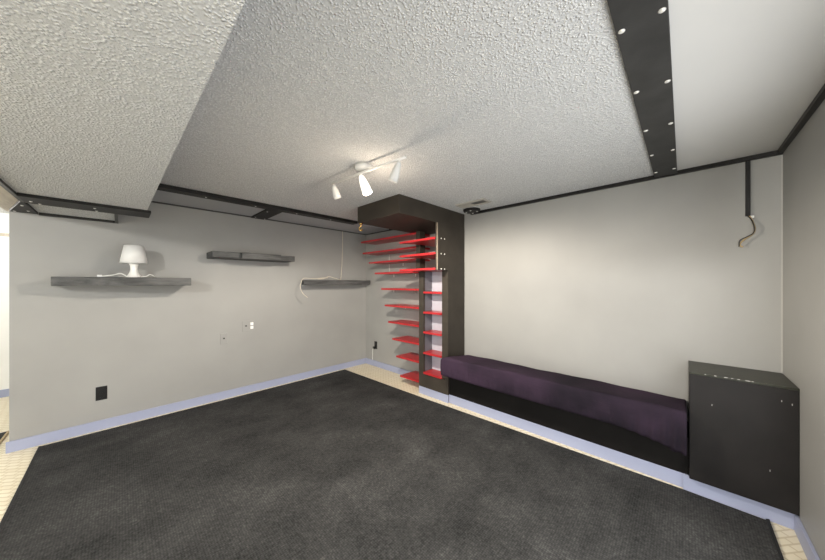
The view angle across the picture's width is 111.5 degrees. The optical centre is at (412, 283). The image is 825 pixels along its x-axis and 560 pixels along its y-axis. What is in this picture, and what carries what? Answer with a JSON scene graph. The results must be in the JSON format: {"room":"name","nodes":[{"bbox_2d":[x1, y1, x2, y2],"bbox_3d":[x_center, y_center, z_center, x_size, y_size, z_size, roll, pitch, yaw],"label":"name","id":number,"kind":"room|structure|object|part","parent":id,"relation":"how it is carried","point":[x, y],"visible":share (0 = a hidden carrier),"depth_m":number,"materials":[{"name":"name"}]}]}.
{"room":"basement recreation room","nodes":[
{"label":"basement recreation room","id":0,"kind":"room"},
{"bbox_2d":[0,213,8,389],"bbox_3d":[-4.665,0.195,3.589,0.100,2.300,7.300,0,0,44],"label":"wall","id":1,"kind":"structure","parent":0,"point":[4,217],"depth_m":3.33,"materials":[{"name":"paint"}]},
{"bbox_2d":[0,389,8,397],"bbox_3d":[-4.624,1.300,3.549,0.015,0.090,7.300,0,0,44],"label":"baseboard","id":2,"kind":"structure","parent":1,"relation":"attached to","point":[5,392],"depth_m":3.33,"materials":[{"name":"purple paint"}]},
{"bbox_2d":[0,0,245,220],"bbox_3d":[-1.418,-0.713,1.169,4.065,0.245,0.667,0,0,44],"label":"ceiling","id":3,"kind":"structure","parent":0,"point":[98,98],"depth_m":0.85,"materials":[{"name":"white paint"}]},
{"bbox_2d":[0,179,22,201],"bbox_3d":[-1.896,-0.591,1.163,2.345,0.038,0.019,0,0,44],"label":"trim","id":4,"kind":"structure","parent":3,"relation":"attached to","point":[3,184],"depth_m":1.72,"materials":[{"name":"black wood"}]},
{"bbox_2d":[16,192,150,217],"bbox_3d":[-2.426,-0.577,2.130,0.240,0.026,0.640,0,0,44],"label":"board","id":5,"kind":"object","parent":3,"relation":"attached to","point":[27,198],"visible":1,"depth_m":2.07,"materials":[{"name":"black"}]},
{"bbox_2d":[9,202,365,440],"bbox_3d":[-2.001,0.195,3.581,0.120,2.300,3.615,0,0,44],"label":"wall","id":6,"kind":"structure","parent":0,"point":[150,346],"depth_m":2.91,"materials":[{"name":"grey paint"}]},
{"bbox_2d":[0,186,18,211],"bbox_3d":[-2.188,-0.713,1.321,2.985,0.245,0.158,0,0,44],"label":"trim","id":7,"kind":"structure","parent":6,"relation":"attached to","point":[7,200],"depth_m":2.00,"materials":[{"name":"beige wood"}]},
{"bbox_2d":[9,201,37,213],"bbox_3d":[-2.966,-0.579,2.103,0.497,0.022,0.140,0,0,44],"label":"board","id":8,"kind":"object","parent":6,"relation":"attached to","point":[22,207],"visible":0.94,"depth_m":2.14,"materials":[{"name":"black"}]},
{"bbox_2d":[39,212,117,223],"bbox_3d":[-2.946,-0.579,2.499,0.020,0.022,0.455,0,0,44],"label":"trim","id":9,"kind":"structure","parent":6,"relation":"attached to","point":[40,213],"depth_m":2.47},
{"bbox_2d":[96,386,106,400],"bbox_3d":[-2.866,1.011,2.589,0.009,0.124,0.072,0,0,44],"label":"power outlet","id":10,"kind":"object","parent":6,"relation":"attached to","point":[101,392],"visible":1,"depth_m":2.59,"materials":[{"name":"black plastic"}]},
{"bbox_2d":[114,214,117,222],"bbox_3d":[-2.608,-0.590,2.474,0.500,0.040,0.020,0,0,44],"label":"trim","id":11,"kind":"structure","parent":6,"relation":"attached to","point":[115,215],"depth_m":2.45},
{"bbox_2d":[51,277,190,285],"bbox_3d":[-2.623,-0.018,2.585,0.365,0.074,0.885,0,0,44],"label":"shelf","id":12,"kind":"object","parent":6,"relation":"attached to","point":[55,281],"visible":1,"depth_m":2.42,"materials":[{"name":"grey wood"}]},
{"bbox_2d":[97,245,154,277],"bbox_3d":[-2.575,-0.201,2.545,0.188,0.292,0.375,0,0,44],"label":"table lamp","id":13,"kind":"object","parent":12,"relation":"on","point":[133,255],"visible":0.91,"depth_m":2.53,"materials":[{"name":"white ceramic"}]},
{"bbox_3d":[-2.549,-0.265,2.572,0.188,0.164,0.188,0,0,44],"label":"lamp shade","id":14,"kind":"part","parent":13,"relation":"part of","materials":[{"name":"white fabric"}]},
{"bbox_2d":[6,358,365,453],"bbox_3d":[-1.999,1.301,3.486,0.015,0.088,3.510,0,0,44],"label":"baseboard","id":15,"kind":"structure","parent":6,"relation":"attached to","point":[28,442],"depth_m":2.84,"materials":[{"name":"purple paint"}]},
{"bbox_2d":[220,333,227,344],"bbox_3d":[-2.199,0.644,3.280,0.012,0.128,0.076,0,0,44],"label":"wall plate","id":16,"kind":"object","parent":6,"relation":"attached to","point":[223,336],"visible":1,"depth_m":3.28,"materials":[{"name":"beige plastic"}]},
{"bbox_2d":[242,320,254,331],"bbox_3d":[-2.020,0.522,3.466,0.012,0.131,0.139,0,0,44],"label":"wall plate","id":17,"kind":"object","parent":6,"relation":"attached to","point":[249,325],"visible":1,"depth_m":3.46,"materials":[{"name":"white plastic"}]},
{"bbox_2d":[207,251,294,262],"bbox_3d":[-1.885,-0.312,3.352,0.365,0.070,0.874,0,0,44],"label":"shelf","id":18,"kind":"object","parent":6,"relation":"attached to","point":[244,256],"visible":1,"depth_m":3.19,"materials":[{"name":"grey wood"}]},
{"bbox_2d":[151,201,365,234],"bbox_3d":[-1.780,-0.827,3.688,0.050,0.016,2.914,0,0,44],"label":"trim","id":19,"kind":"structure","parent":6,"relation":"attached to","point":[151,201],"depth_m":3.34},
{"bbox_2d":[152,190,388,233],"bbox_3d":[-1.496,-0.829,3.533,0.575,0.012,2.684,0,0,44],"label":"trim","id":20,"kind":"structure","parent":6,"relation":"attached to","point":[160,196],"depth_m":3.17,"materials":[{"name":"grey paint"}]},
{"bbox_2d":[302,280,369,284],"bbox_3d":[-1.123,-0.016,4.229,0.245,0.066,1.154,0,0,44],"label":"shelf","id":21,"kind":"object","parent":6,"relation":"attached to","point":[304,282],"visible":0.94,"depth_m":4.06,"materials":[{"name":"grey wood"}]},
{"bbox_2d":[0,363,806,559],"bbox_3d":[-2.360,1.395,1.369,6.500,0.100,7.300,0,0,44],"label":"floor","id":22,"kind":"structure","parent":0,"point":[13,465],"depth_m":2.25,"materials":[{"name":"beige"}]},
{"bbox_2d":[0,431,8,443],"bbox_3d":[-3.236,1.339,0.965,2.800,0.011,1.702,0,0,44],"label":"area rug","id":23,"kind":"object","parent":22,"relation":"on","point":[3,435],"visible":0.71,"depth_m":2.47,"materials":[{"name":"carpet"}]},
{"bbox_2d":[0,369,783,559],"bbox_3d":[-0.521,1.339,1.944,4.152,0.013,3.011,0,0,44],"label":"area rug","id":24,"kind":"object","parent":22,"relation":"on","point":[344,464],"visible":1,"depth_m":1.78,"materials":[{"name":"black carpet"}]},
{"bbox_2d":[358,194,464,402],"bbox_3d":[0.016,0.256,3.229,0.664,2.179,1.084,0,0,44],"label":"bookcase","id":25,"kind":"object","parent":22,"relation":"on","point":[441,287],"visible":0.96,"depth_m":3.24,"materials":[{"name":"brown paint"}]},
{"bbox_3d":[0.222,-0.330,3.428,0.564,0.024,0.511,0,0,44],"label":"deep shelf","id":26,"kind":"part","parent":25,"relation":"part of","materials":[{"name":"red paint"}]},
{"bbox_3d":[0.222,-0.497,3.428,0.564,0.024,0.511,0,0,44],"label":"deep shelf","id":27,"kind":"part","parent":25,"relation":"part of","materials":[{"name":"red paint"}]},
{"bbox_3d":[0.222,-0.161,3.428,0.564,0.024,0.511,0,0,44],"label":"deep shelf","id":28,"kind":"part","parent":25,"relation":"part of","materials":[{"name":"red paint"}]},
{"bbox_3d":[0.232,0.554,3.564,0.074,1.402,0.301,0,0,44],"label":"panel","id":29,"kind":"part","parent":25,"relation":"part of","materials":[{"name":"wood"}]},
{"bbox_3d":[0.289,0.839,3.363,0.276,0.024,0.174,0,0,44],"label":"shelf","id":30,"kind":"part","parent":25,"relation":"part of","materials":[{"name":"red paint"}]},
{"bbox_3d":[0.289,0.591,3.363,0.276,0.024,0.174,0,0,44],"label":"shelf","id":31,"kind":"part","parent":25,"relation":"part of","materials":[{"name":"red paint"}]},
{"bbox_3d":[0.289,0.350,3.363,0.276,0.024,0.174,0,0,44],"label":"shelf","id":32,"kind":"part","parent":25,"relation":"part of","materials":[{"name":"red paint"}]},
{"bbox_3d":[0.289,0.109,3.363,0.276,0.024,0.174,0,0,44],"label":"shelf","id":33,"kind":"part","parent":25,"relation":"part of","materials":[{"name":"red paint"}]},
{"bbox_3d":[0.289,1.080,3.363,0.276,0.024,0.174,0,0,44],"label":"shelf","id":34,"kind":"part","parent":25,"relation":"part of","materials":[{"name":"red paint"}]},
{"bbox_3d":[0.243,1.300,3.312,0.443,0.090,0.015,0,0,44],"label":"baseboard","id":35,"kind":"part","parent":25,"relation":"part of","materials":[{"name":"purple paint"}]},
{"bbox_3d":[0.369,0.467,3.413,0.333,1.227,0.010,0,0,44],"label":"panel","id":36,"kind":"part","parent":25,"relation":"part of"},
{"bbox_3d":[0.439,0.298,3.221,0.035,1.913,0.509,0,0,44],"label":"panel","id":37,"kind":"part","parent":25,"relation":"part of","materials":[{"name":"brown paint"}]},
{"bbox_2d":[440,355,688,487],"bbox_3d":[1.153,1.066,2.547,1.926,0.558,0.490,0,0,44],"label":"bench","id":38,"kind":"object","parent":22,"relation":"on","point":[645,432],"visible":1,"depth_m":2.20,"materials":[{"name":"purple fabric"}]},
{"bbox_3d":[1.111,1.298,2.504,1.926,0.095,0.015,0,0,44],"label":"baseboard","id":39,"kind":"part","parent":38,"relation":"part of","materials":[{"name":"purple paint"}]},
{"bbox_2d":[683,360,799,529],"bbox_3d":[2.031,0.953,1.786,0.449,0.784,0.367,0,0,44],"label":"cabinet","id":40,"kind":"object","parent":22,"relation":"on","point":[744,423],"visible":0.94,"depth_m":1.64,"materials":[{"name":"black paint"}]},
{"bbox_3d":[1.933,1.294,1.685,0.447,0.101,0.015,0,0,44],"label":"baseboard","id":41,"kind":"part","parent":40,"relation":"part of","materials":[{"name":"purple paint"}]},
{"bbox_2d":[0,0,824,220],"bbox_3d":[-2.420,-0.885,1.344,6.250,0.100,7.180,0,0,44],"label":"ceiling","id":42,"kind":"structure","parent":0,"point":[501,102],"depth_m":1.26,"materials":[{"name":"white paint"}]},
{"bbox_2d":[157,183,357,224],"bbox_3d":[-1.478,-0.815,3.065,0.110,0.040,2.034,0,0,44],"label":"board","id":43,"kind":"object","parent":42,"relation":"attached to","point":[162,187],"visible":0.89,"depth_m":2.81,"materials":[{"name":"black"}]},
{"bbox_2d":[251,209,281,219],"bbox_3d":[-1.718,-0.812,3.305,0.567,0.022,0.160,0,0,44],"label":"board","id":44,"kind":"object","parent":42,"relation":"attached to","point":[265,214],"visible":0.91,"depth_m":3.28,"materials":[{"name":"black"}]},
{"bbox_2d":[300,231,342,297],"bbox_3d":[-1.262,-0.313,4.023,0.145,1.004,0.820,0,0,33],"label":"cord","id":45,"kind":"object","parent":42,"relation":"hanging from","point":[342,231],"visible":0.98,"depth_m":4.08,"materials":[{"name":"beige plastic"}]},
{"bbox_2d":[331,155,406,199],"bbox_3d":[-0.334,-0.731,1.981,0.761,0.208,0.124,0,0,44],"label":"track light","id":46,"kind":"object","parent":42,"relation":"attached to","point":[361,167],"visible":1,"depth_m":1.96,"materials":[{"name":"white metal"}]},
{"bbox_2d":[463,207,479,213],"bbox_3d":[0.668,-0.819,3.174,0.189,0.032,0.189,0,0,44],"label":"disc","id":47,"kind":"object","parent":42,"relation":"attached to","point":[471,210],"visible":0.99,"depth_m":3.12,"materials":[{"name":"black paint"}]},
{"bbox_2d":[455,198,490,208],"bbox_3d":[0.627,-0.829,2.915,0.340,0.012,0.150,0,0,44],"label":"ceiling vent","id":48,"kind":"object","parent":42,"relation":"in","point":[483,200],"visible":1,"depth_m":2.90,"materials":[{"name":"silver metal"}]},
{"bbox_2d":[607,0,676,177],"bbox_3d":[1.025,-0.822,1.201,0.127,0.026,2.552,0,0,44],"label":"board","id":49,"kind":"object","parent":42,"relation":"attached to","point":[642,27],"visible":1,"depth_m":1.06,"materials":[{"name":"black"}]},
{"bbox_2d":[366,155,780,431],"bbox_3d":[0.863,0.195,3.250,4.465,2.300,0.120,0,0,44],"label":"wall","id":50,"kind":"structure","parent":0,"point":[626,285],"depth_m":2.33,"materials":[{"name":"grey paint"}]},
{"bbox_2d":[372,341,376,359],"bbox_3d":[-0.623,1.097,4.576,0.115,0.313,0.030,0,0,44],"label":"power outlet","id":51,"kind":"object","parent":50,"relation":"attached to","point":[375,342],"visible":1,"depth_m":4.57,"materials":[{"name":"black plastic"}]},
{"bbox_2d":[366,229,391,234],"bbox_3d":[-0.309,-0.824,4.275,1.255,0.022,0.030,0,0,44],"label":"trim","id":52,"kind":"structure","parent":50,"relation":"attached to","point":[389,229],"depth_m":4.48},
{"bbox_2d":[366,358,410,374],"bbox_3d":[-0.239,1.300,4.218,1.505,0.090,0.015,0,0,44],"label":"baseboard","id":53,"kind":"structure","parent":50,"relation":"attached to","point":[391,368],"depth_m":4.35,"materials":[{"name":"purple paint"}]},
{"bbox_2d":[361,232,429,244],"bbox_3d":[-0.284,-0.619,4.077,1.175,0.066,0.280,0,0,44],"label":"wall shelf","id":54,"kind":"object","parent":50,"relation":"attached to","point":[409,236],"visible":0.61,"depth_m":4.01,"materials":[{"name":"red paint"}]},
{"bbox_2d":[363,246,429,255],"bbox_3d":[-0.268,-0.443,4.061,1.130,0.066,0.280,0,0,44],"label":"wall shelf","id":55,"kind":"object","parent":50,"relation":"attached to","point":[413,248],"visible":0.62,"depth_m":3.97,"materials":[{"name":"red paint"}]},
{"bbox_2d":[375,271,418,276],"bbox_3d":[-0.183,-0.127,3.979,0.773,0.066,0.280,0,0,44],"label":"wall shelf","id":56,"kind":"object","parent":50,"relation":"attached to","point":[402,272],"visible":0.88,"depth_m":3.82,"materials":[{"name":"red paint"}]},
{"bbox_2d":[369,258,429,265],"bbox_3d":[-0.212,-0.289,4.008,0.975,0.066,0.280,0,0,44],"label":"wall shelf","id":57,"kind":"object","parent":50,"relation":"attached to","point":[412,260],"visible":0.7,"depth_m":3.97,"materials":[{"name":"red paint"}]},
{"bbox_2d":[381,288,418,292],"bbox_3d":[-0.082,0.100,3.882,0.812,0.066,0.280,0,0,44],"label":"wall shelf","id":58,"kind":"object","parent":50,"relation":"attached to","point":[409,289],"visible":0.73,"depth_m":3.77,"materials":[{"name":"red paint"}]},
{"bbox_2d":[385,304,418,308],"bbox_3d":[-0.044,0.332,3.846,0.708,0.066,0.280,0,0,44],"label":"wall shelf","id":59,"kind":"object","parent":50,"relation":"attached to","point":[405,306],"visible":0.69,"depth_m":3.82,"materials":[{"name":"red paint"}]},
{"bbox_2d":[388,319,418,326],"bbox_3d":[-0.017,0.560,3.820,0.633,0.066,0.280,0,0,44],"label":"wall shelf","id":60,"kind":"object","parent":50,"relation":"attached to","point":[401,322],"visible":0.7,"depth_m":3.80,"materials":[{"name":"red paint"}]},
{"bbox_2d":[392,336,418,344],"bbox_3d":[0.013,0.786,3.791,0.549,0.066,0.280,0,0,44],"label":"wall shelf","id":61,"kind":"object","parent":50,"relation":"attached to","point":[407,339],"visible":0.67,"depth_m":3.78,"materials":[{"name":"red paint"}]},
{"bbox_2d":[396,352,418,362],"bbox_3d":[0.042,1.013,3.763,0.469,0.066,0.280,0,0,44],"label":"wall shelf","id":62,"kind":"object","parent":50,"relation":"attached to","point":[414,357],"visible":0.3,"depth_m":3.77,"materials":[{"name":"red paint"}]},
{"bbox_2d":[400,371,418,382],"bbox_3d":[0.070,1.239,3.736,0.391,0.024,0.280,0,0,44],"label":"wall shelf","id":63,"kind":"object","parent":50,"relation":"attached to","point":[414,375],"visible":0.51,"depth_m":3.72,"materials":[{"name":"red paint"}]},
{"bbox_2d":[470,150,783,214],"bbox_3d":[1.501,-0.822,2.533,2.250,0.026,0.028,0,0,44],"label":"trim","id":64,"kind":"structure","parent":50,"relation":"attached to","point":[772,153],"depth_m":2.22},
{"bbox_2d":[738,160,755,246],"bbox_3d":[2.201,-0.522,1.851,0.075,0.571,0.040,0,0,44],"label":"cable cover","id":65,"kind":"object","parent":50,"relation":"attached to","point":[747,163],"visible":1,"depth_m":1.85,"materials":[{"name":"black plastic"}]},
{"bbox_2d":[781,155,782,372],"bbox_3d":[2.317,-0.120,1.763,0.006,1.370,0.006,0,0,44],"label":"trim","id":66,"kind":"structure","parent":50,"relation":"attached to","point":[781,155],"depth_m":1.76,"materials":[{"name":"grey paint"}]},
{"bbox_2d":[783,99,824,559],"bbox_3d":[-0.114,0.195,-0.876,0.150,2.300,7.180,0,0,44],"label":"wall","id":67,"kind":"structure","parent":0,"point":[804,158],"depth_m":1.41,"materials":[{"name":"grey paint"}]},
{"bbox_2d":[777,84,824,153],"bbox_3d":[1.384,-0.824,0.806,0.024,0.022,2.680,0,0,44],"label":"trim","id":68,"kind":"structure","parent":67,"relation":"attached to","point":[819,98],"depth_m":1.39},
{"bbox_2d":[794,514,819,559],"bbox_3d":[-0.289,1.299,-0.939,0.014,0.092,6.845,0,0,44],"label":"baseboard","id":69,"kind":"structure","parent":67,"relation":"attached to","point":[809,550],"depth_m":1.40,"materials":[{"name":"purple paint"}]}
]}

